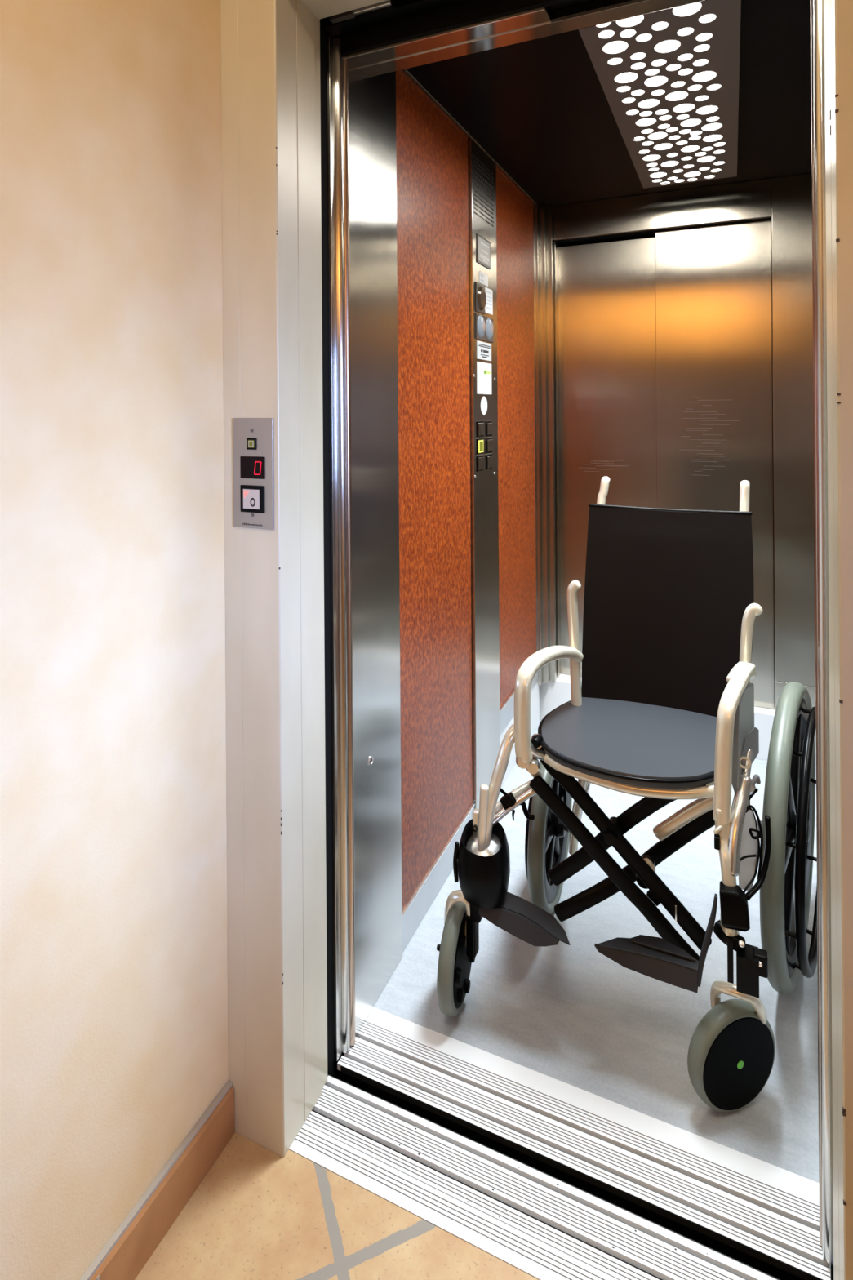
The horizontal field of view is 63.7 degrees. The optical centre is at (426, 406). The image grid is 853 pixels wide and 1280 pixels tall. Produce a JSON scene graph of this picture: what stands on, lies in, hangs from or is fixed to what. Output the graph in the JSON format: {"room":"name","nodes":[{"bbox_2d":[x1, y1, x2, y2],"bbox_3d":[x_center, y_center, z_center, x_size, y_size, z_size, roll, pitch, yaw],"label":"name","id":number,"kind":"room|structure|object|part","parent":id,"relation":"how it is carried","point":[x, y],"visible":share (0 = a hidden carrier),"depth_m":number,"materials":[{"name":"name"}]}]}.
{"room":"elevator lobby","nodes":[
{"label":"elevator lobby","id":0,"kind":"room"},
{"bbox_2d":[0,0,228,1279],"bbox_3d":[-1.180,-0.021,-0.444,0.120,2.780,4.030,0,0,24],"label":"wall","id":1,"kind":"structure","parent":0,"point":[114,1029],"depth_m":1.00,"materials":[{"name":"beige paint"}]},
{"bbox_2d":[80,1080,234,1279],"bbox_3d":[-1.119,1.264,-0.493,0.016,0.088,3.781,0,0,24],"label":"baseboard","id":2,"kind":"structure","parent":1,"relation":"attached to","point":[135,1241],"depth_m":1.09,"materials":[{"name":"wood"}]},
{"bbox_2d":[134,1131,538,1279],"bbox_3d":[-0.075,1.331,-1.004,2.538,0.060,3.896,0,0,24],"label":"floor","id":3,"kind":"structure","parent":0,"point":[258,1213],"depth_m":1.08,"materials":[{"name":"tile"}]},
{"bbox_2d":[367,69,539,1004],"bbox_3d":[0.131,0.236,2.158,0.082,2.125,1.432,0,0,24],"label":"wall","id":4,"kind":"structure","parent":0,"point":[423,805],"depth_m":1.80,"materials":[{"name":"brown metal"}]},
{"bbox_3d":[-0.131,0.238,1.569,0.082,2.124,0.143,0,0,24],"label":"corner post","id":5,"kind":"part","parent":4,"relation":"part of","materials":[{"name":"metal"}]},
{"bbox_3d":[0.021,0.196,1.857,0.020,2.022,0.505,0,0,24],"label":"laminate panel","id":6,"kind":"part","parent":4,"relation":"part of","materials":[{"name":"orange laminate"}]},
{"bbox_3d":[0.032,1.255,1.859,0.023,0.087,0.508,0,0,24],"label":"kick plate","id":7,"kind":"part","parent":4,"relation":"part of","materials":[{"name":"metal"}]},
{"bbox_3d":[0.180,-0.821,2.198,0.006,0.010,1.264,0,0,24],"label":"ceiling trim","id":8,"kind":"part","parent":4,"relation":"part of","materials":[{"name":"brown metal"}]},
{"bbox_2d":[467,139,500,808],"bbox_3d":[0.190,0.242,2.198,0.031,2.112,0.236,0,0,24],"label":"control panel","id":9,"kind":"object","parent":4,"relation":"attached to","point":[482,170],"visible":0.98,"depth_m":2.16,"materials":[{"name":"metal"}]},
{"bbox_2d":[475,281,486,314],"bbox_3d":[0.172,-0.338,2.144,0.012,0.090,0.083,0,0,24],"label":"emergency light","id":10,"kind":"object","parent":9,"relation":"attached to","point":[480,294],"depth_m":2.13,"materials":[{"name":"brown plastic"}]},
{"bbox_2d":[479,271,488,286],"bbox_3d":[0.182,-0.405,2.180,0.001,0.036,0.082,0,0,24],"label":"sticker","id":11,"kind":"object","parent":9,"relation":"attached to","point":[483,278],"visible":1,"depth_m":2.18,"materials":[{"name":"grey paper"}]},
{"bbox_2d":[473,155,493,226],"bbox_3d":[0.183,-0.683,2.189,0.001,0.178,0.189,0,0,24],"label":"speaker grille","id":12,"kind":"object","parent":9,"relation":"attached to","point":[483,174],"depth_m":2.19,"materials":[{"name":"grey metal"}]},
{"bbox_3d":[0.182,-0.491,2.179,0.003,0.090,0.127,0,0,24],"label":"rating plate","id":13,"kind":"part","parent":9,"relation":"part of","materials":[{"name":"grey"}]},
{"bbox_2d":[476,361,491,394],"bbox_3d":[0.185,-0.089,2.182,0.001,0.100,0.139,0,0,24],"label":"notice","id":14,"kind":"object","parent":9,"relation":"attached to","point":[483,370],"visible":1,"depth_m":2.18,"materials":[{"name":"grey paper"}]},
{"bbox_2d":[478,372,489,391],"bbox_3d":[0.183,-0.078,2.177,0.001,0.056,0.107,0,0,24],"label":"print","id":15,"kind":"object","parent":14,"relation":"attached to","point":[483,377],"depth_m":2.18,"materials":[{"name":"grey paper"}]},
{"bbox_2d":[480,396,487,414],"bbox_3d":[0.183,-0.003,2.176,0.001,0.058,0.064,0,0,24],"label":"sticker","id":16,"kind":"object","parent":9,"relation":"attached to","point":[483,402],"visible":1,"depth_m":2.18,"materials":[{"name":"grey paper"}]},
{"bbox_2d":[480,241,488,263],"bbox_3d":[0.185,-0.487,2.180,0.001,0.056,0.087,0,0,24],"label":"print","id":17,"kind":"object","parent":9,"relation":"attached to","point":[484,246],"depth_m":2.18,"materials":[{"name":"grey paper"}]},
{"bbox_3d":[0.183,-0.491,2.179,0.001,0.076,0.113,0,0,24],"label":"plate","id":18,"kind":"part","parent":9,"relation":"part of","materials":[{"name":"grey"}]},
{"bbox_2d":[478,343,490,358],"bbox_3d":[0.185,-0.176,2.180,0.001,0.040,0.115,0,0,24],"label":"print","id":19,"kind":"object","parent":9,"relation":"attached to","point":[484,349],"depth_m":2.18,"materials":[{"name":"white paper"}]},
{"bbox_2d":[484,286,493,315],"bbox_3d":[0.202,-0.342,2.224,0.001,0.081,0.080,0,0,24],"label":"sticker","id":20,"kind":"object","parent":9,"relation":"attached to","point":[489,293],"visible":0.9,"depth_m":2.23,"materials":[{"name":"grey paper"}]},
{"bbox_2d":[485,290,491,310],"bbox_3d":[0.202,-0.344,2.224,0.001,0.059,0.056,0,0,24],"label":"print","id":21,"kind":"object","parent":20,"relation":"attached to","point":[488,293],"depth_m":2.22,"materials":[{"name":"grey paper"}]},
{"bbox_3d":[0.326,0.108,2.543,0.020,1.850,0.501,0,0,24],"label":"laminate panel","id":22,"kind":"part","parent":4,"relation":"part of","materials":[{"name":"orange laminate"}]},
{"bbox_3d":[0.336,1.074,2.547,0.023,0.080,0.512,0,0,24],"label":"kick plate","id":23,"kind":"part","parent":4,"relation":"part of","materials":[{"name":"metal"}]},
{"bbox_2d":[320,18,775,1084],"bbox_3d":[0.650,0.265,1.950,1.600,2.740,2.110,0,0,24],"label":"door frame","id":24,"kind":"structure","parent":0,"point":[332,1070],"depth_m":1.35,"materials":[{"name":"black"}]},
{"bbox_2d":[326,0,833,1279],"bbox_3d":[0.327,0.227,1.218,1.205,2.139,0.154,0,0,24],"label":"frame","id":25,"kind":"structure","parent":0,"point":[469,27],"depth_m":1.36,"materials":[{"name":"metal"}]},
{"bbox_2d":[333,35,350,1053],"bbox_3d":[-0.195,0.277,1.396,0.070,2.041,0.018,0,0,24],"label":"door","id":26,"kind":"structure","parent":25,"relation":"in","point":[338,57],"depth_m":1.38,"materials":[{"name":"metal"}]},
{"bbox_2d":[342,58,355,1045],"bbox_3d":[-0.185,0.277,1.411,0.070,2.041,0.016,0,0,24],"label":"door","id":27,"kind":"structure","parent":25,"relation":"in","point":[345,62],"depth_m":1.39,"materials":[{"name":"silver metal"}]},
{"bbox_3d":[-0.188,0.278,1.439,0.084,2.043,0.139,0,0,24],"label":"post","id":28,"kind":"part","parent":25,"relation":"part of","materials":[{"name":"metal"}]},
{"bbox_2d":[288,1074,779,1279],"bbox_3d":[0.177,1.449,1.097,0.868,0.300,0.144,0,0,24],"label":"door sill","id":29,"kind":"structure","parent":25,"relation":"attached to","point":[548,1230],"depth_m":1.12,"materials":[{"name":"silver metal"}]},
{"bbox_2d":[324,1127,707,1253],"bbox_3d":[0.138,1.299,1.136,0.663,0.001,0.084,0,0,24],"label":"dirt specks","id":30,"kind":"object","parent":29,"relation":"on","point":[415,1127],"visible":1,"depth_m":1.11,"materials":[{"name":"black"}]},
{"bbox_2d":[337,1007,831,1279],"bbox_3d":[0.243,1.448,1.250,0.855,0.300,0.142,0,0,24],"label":"door sill","id":31,"kind":"structure","parent":25,"relation":"attached to","point":[762,1215],"depth_m":1.21,"materials":[{"name":"silver metal"}]},
{"bbox_3d":[0.744,0.232,1.020,0.283,2.124,0.132,0,0,24],"label":"post","id":32,"kind":"part","parent":25,"relation":"part of","materials":[{"name":"metal"}]},
{"bbox_2d":[373,719,819,1182],"bbox_3d":[0.710,1.320,2.008,1.162,0.050,1.622,0,0,24],"label":"floor","id":33,"kind":"structure","parent":0,"point":[572,1015],"depth_m":1.49,"materials":[{"name":"grey plastic"}]},
{"bbox_2d":[436,475,817,1112],"bbox_3d":[0.522,0.744,1.631,0.821,1.104,0.820,0,0,24],"label":"wheelchair","id":34,"kind":"object","parent":33,"relation":"on","point":[661,710],"visible":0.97,"depth_m":1.49,"materials":[{"name":"black"}]},
{"bbox_3d":[0.110,0.917,1.508,0.014,0.060,0.016,0,0,24],"label":"release plate","id":35,"kind":"part","parent":34,"relation":"part of","materials":[{"name":"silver metal"}]},
{"bbox_3d":[0.122,0.895,1.479,0.026,0.157,0.021,0,0,-7],"label":"swing arm","id":36,"kind":"part","parent":34,"relation":"part of","materials":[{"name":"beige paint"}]},
{"bbox_3d":[0.174,0.858,1.524,0.042,0.040,0.007,0,0,-27],"label":"brake rod","id":37,"kind":"part","parent":34,"relation":"part of","materials":[{"name":"black plastic"}]},
{"bbox_3d":[0.206,0.879,1.552,0.137,0.051,0.018,0,0,-28],"label":"rail","id":38,"kind":"part","parent":34,"relation":"part of","materials":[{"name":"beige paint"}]},
{"bbox_3d":[0.195,0.914,1.536,0.007,0.023,0.008,0,0,24],"label":"brake lever","id":39,"kind":"part","parent":34,"relation":"part of","materials":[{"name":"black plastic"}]},
{"bbox_3d":[0.193,0.883,1.519,0.126,0.075,0.020,0,0,-16],"label":"rail","id":40,"kind":"part","parent":34,"relation":"part of","materials":[{"name":"silver metal"}]},
{"bbox_3d":[0.223,0.906,1.544,0.043,0.042,0.018,0,0,9],"label":"brake lever","id":41,"kind":"part","parent":34,"relation":"part of","materials":[{"name":"black plastic"}]},
{"bbox_3d":[0.288,0.669,1.599,0.043,0.213,0.288,0,0,38],"label":"armrest","id":42,"kind":"part","parent":34,"relation":"part of","materials":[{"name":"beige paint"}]},
{"bbox_3d":[0.367,0.616,1.699,0.036,0.375,0.026,0,0,24],"label":"post","id":43,"kind":"part","parent":34,"relation":"part of","materials":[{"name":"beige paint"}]},
{"bbox_3d":[0.381,0.967,1.720,0.034,0.353,0.086,0,0,-24],"label":"leg","id":44,"kind":"part","parent":34,"relation":"part of","materials":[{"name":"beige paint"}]},
{"bbox_3d":[0.390,0.978,1.720,0.017,0.248,0.070,0,0,-30],"label":"leg","id":45,"kind":"part","parent":34,"relation":"part of","materials":[{"name":"silver metal"}]},
{"bbox_3d":[0.451,0.466,1.815,0.031,0.552,0.151,0,0,33],"label":"push handle","id":46,"kind":"part","parent":34,"relation":"part of","materials":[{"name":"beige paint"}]},
{"bbox_3d":[0.472,0.744,1.550,0.411,0.024,0.389,0,0,24],"label":"seat","id":47,"kind":"part","parent":34,"relation":"part of","materials":[{"name":"grey"}]},
{"bbox_3d":[0.415,0.772,1.418,0.355,0.042,0.041,0,0,24],"label":"seat rail","id":48,"kind":"part","parent":34,"relation":"part of","materials":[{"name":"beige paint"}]},
{"bbox_3d":[0.596,0.512,1.712,0.400,0.497,0.140,0,0,24],"label":"backrest","id":49,"kind":"part","parent":34,"relation":"part of","materials":[{"name":"black"}]},
{"bbox_3d":[0.562,0.985,1.275,0.057,0.040,0.024,0,0,44],"label":"housing arm","id":50,"kind":"part","parent":34,"relation":"part of","materials":[{"name":"black paint"}]},
{"bbox_3d":[0.646,0.678,1.422,0.040,0.247,0.279,0,0,36],"label":"armrest","id":51,"kind":"part","parent":34,"relation":"part of","materials":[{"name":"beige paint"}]},
{"bbox_3d":[0.768,0.458,1.673,0.026,0.545,0.152,0,0,35],"label":"push handle","id":52,"kind":"part","parent":34,"relation":"part of","materials":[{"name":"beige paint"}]},
{"bbox_3d":[0.640,0.721,1.373,0.017,0.061,0.049,0,0,37],"label":"brake post","id":53,"kind":"part","parent":34,"relation":"part of","materials":[{"name":"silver metal"}]},
{"bbox_3d":[0.617,0.854,1.319,0.070,0.136,0.022,0,0,-44],"label":"guard plate","id":54,"kind":"part","parent":34,"relation":"part of","materials":[{"name":"black plastic"}]},
{"bbox_3d":[0.655,0.694,1.388,0.069,0.079,0.007,0,0,-37],"label":"brake lever","id":55,"kind":"part","parent":34,"relation":"part of","materials":[{"name":"grey"}]},
{"bbox_3d":[0.726,0.591,1.540,0.054,0.300,0.026,0,0,24],"label":"post","id":56,"kind":"part","parent":34,"relation":"part of","materials":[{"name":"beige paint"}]},
{"bbox_3d":[0.639,0.763,1.346,0.023,0.029,0.006,0,0,8],"label":"brake arm","id":57,"kind":"part","parent":34,"relation":"part of","materials":[{"name":"black plastic"}]},
{"bbox_3d":[0.644,0.742,1.353,0.035,0.033,0.014,0,0,-9],"label":"brake arm","id":58,"kind":"part","parent":34,"relation":"part of","materials":[{"name":"grey metal"}]},
{"bbox_2d":[407,0,811,214],"bbox_3d":[0.693,-0.845,2.004,1.162,0.030,1.630,0,0,24],"label":"ceiling","id":59,"kind":"structure","parent":0,"point":[540,108],"depth_m":1.90,"materials":[{"name":"black metal"}]},
{"bbox_2d":[578,0,741,188],"bbox_3d":[0.686,-0.811,1.884,0.322,0.040,1.206,0,0,24],"label":"recessed light","id":60,"kind":"object","parent":59,"relation":"in","point":[668,78],"visible":0.99,"depth_m":1.70,"materials":[{"name":"white"}]},
{"bbox_2d":[533,173,816,769],"bbox_3d":[0.972,0.231,2.642,1.145,2.124,0.183,0,0,24],"label":"wall","id":61,"kind":"structure","parent":0,"point":[786,201],"depth_m":2.50,"materials":[{"name":"metal"}]},
{"bbox_3d":[0.485,0.149,2.840,0.094,1.954,0.150,0,0,24],"label":"corner post","id":62,"kind":"part","parent":61,"relation":"part of","materials":[{"name":"metal"}]},
{"bbox_2d":[557,237,657,676],"bbox_3d":[0.745,0.226,2.823,0.400,1.798,0.027,0,0,24],"label":"door","id":63,"kind":"structure","parent":61,"relation":"in","point":[606,291],"depth_m":2.82,"materials":[{"name":"metal"}]},
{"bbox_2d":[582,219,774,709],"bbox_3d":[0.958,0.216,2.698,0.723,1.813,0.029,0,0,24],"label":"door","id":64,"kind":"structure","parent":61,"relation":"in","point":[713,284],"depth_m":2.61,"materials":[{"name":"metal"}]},
{"bbox_3d":[0.734,-0.015,0.836,2.338,2.620,0.125,0,0,24],"label":"wall","id":65,"kind":"structure","parent":0,"visible":0},
{"bbox_2d":[232,417,274,529],"bbox_3d":[-0.306,0.117,1.207,0.087,0.194,0.008,0,0,24],"label":"panel","id":66,"kind":"object","parent":65,"relation":"attached to","point":[252,437],"visible":1,"depth_m":1.21,"materials":[{"name":"metal"}]},
{"bbox_2d":[246,437,256,449],"bbox_3d":[-0.308,0.066,1.207,0.020,0.021,0.002,0,0,24],"label":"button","id":67,"kind":"object","parent":66,"relation":"on","point":[251,442],"depth_m":1.21,"materials":[{"name":"yellow"}]},
{"bbox_2d":[220,0,852,1279],"bbox_3d":[0.180,0.199,1.076,1.128,2.200,0.149,0,0,24],"label":"trim","id":68,"kind":"structure","parent":65,"relation":"attached to","point":[271,99],"depth_m":1.21,"materials":[{"name":"beige paint"}]}
]}

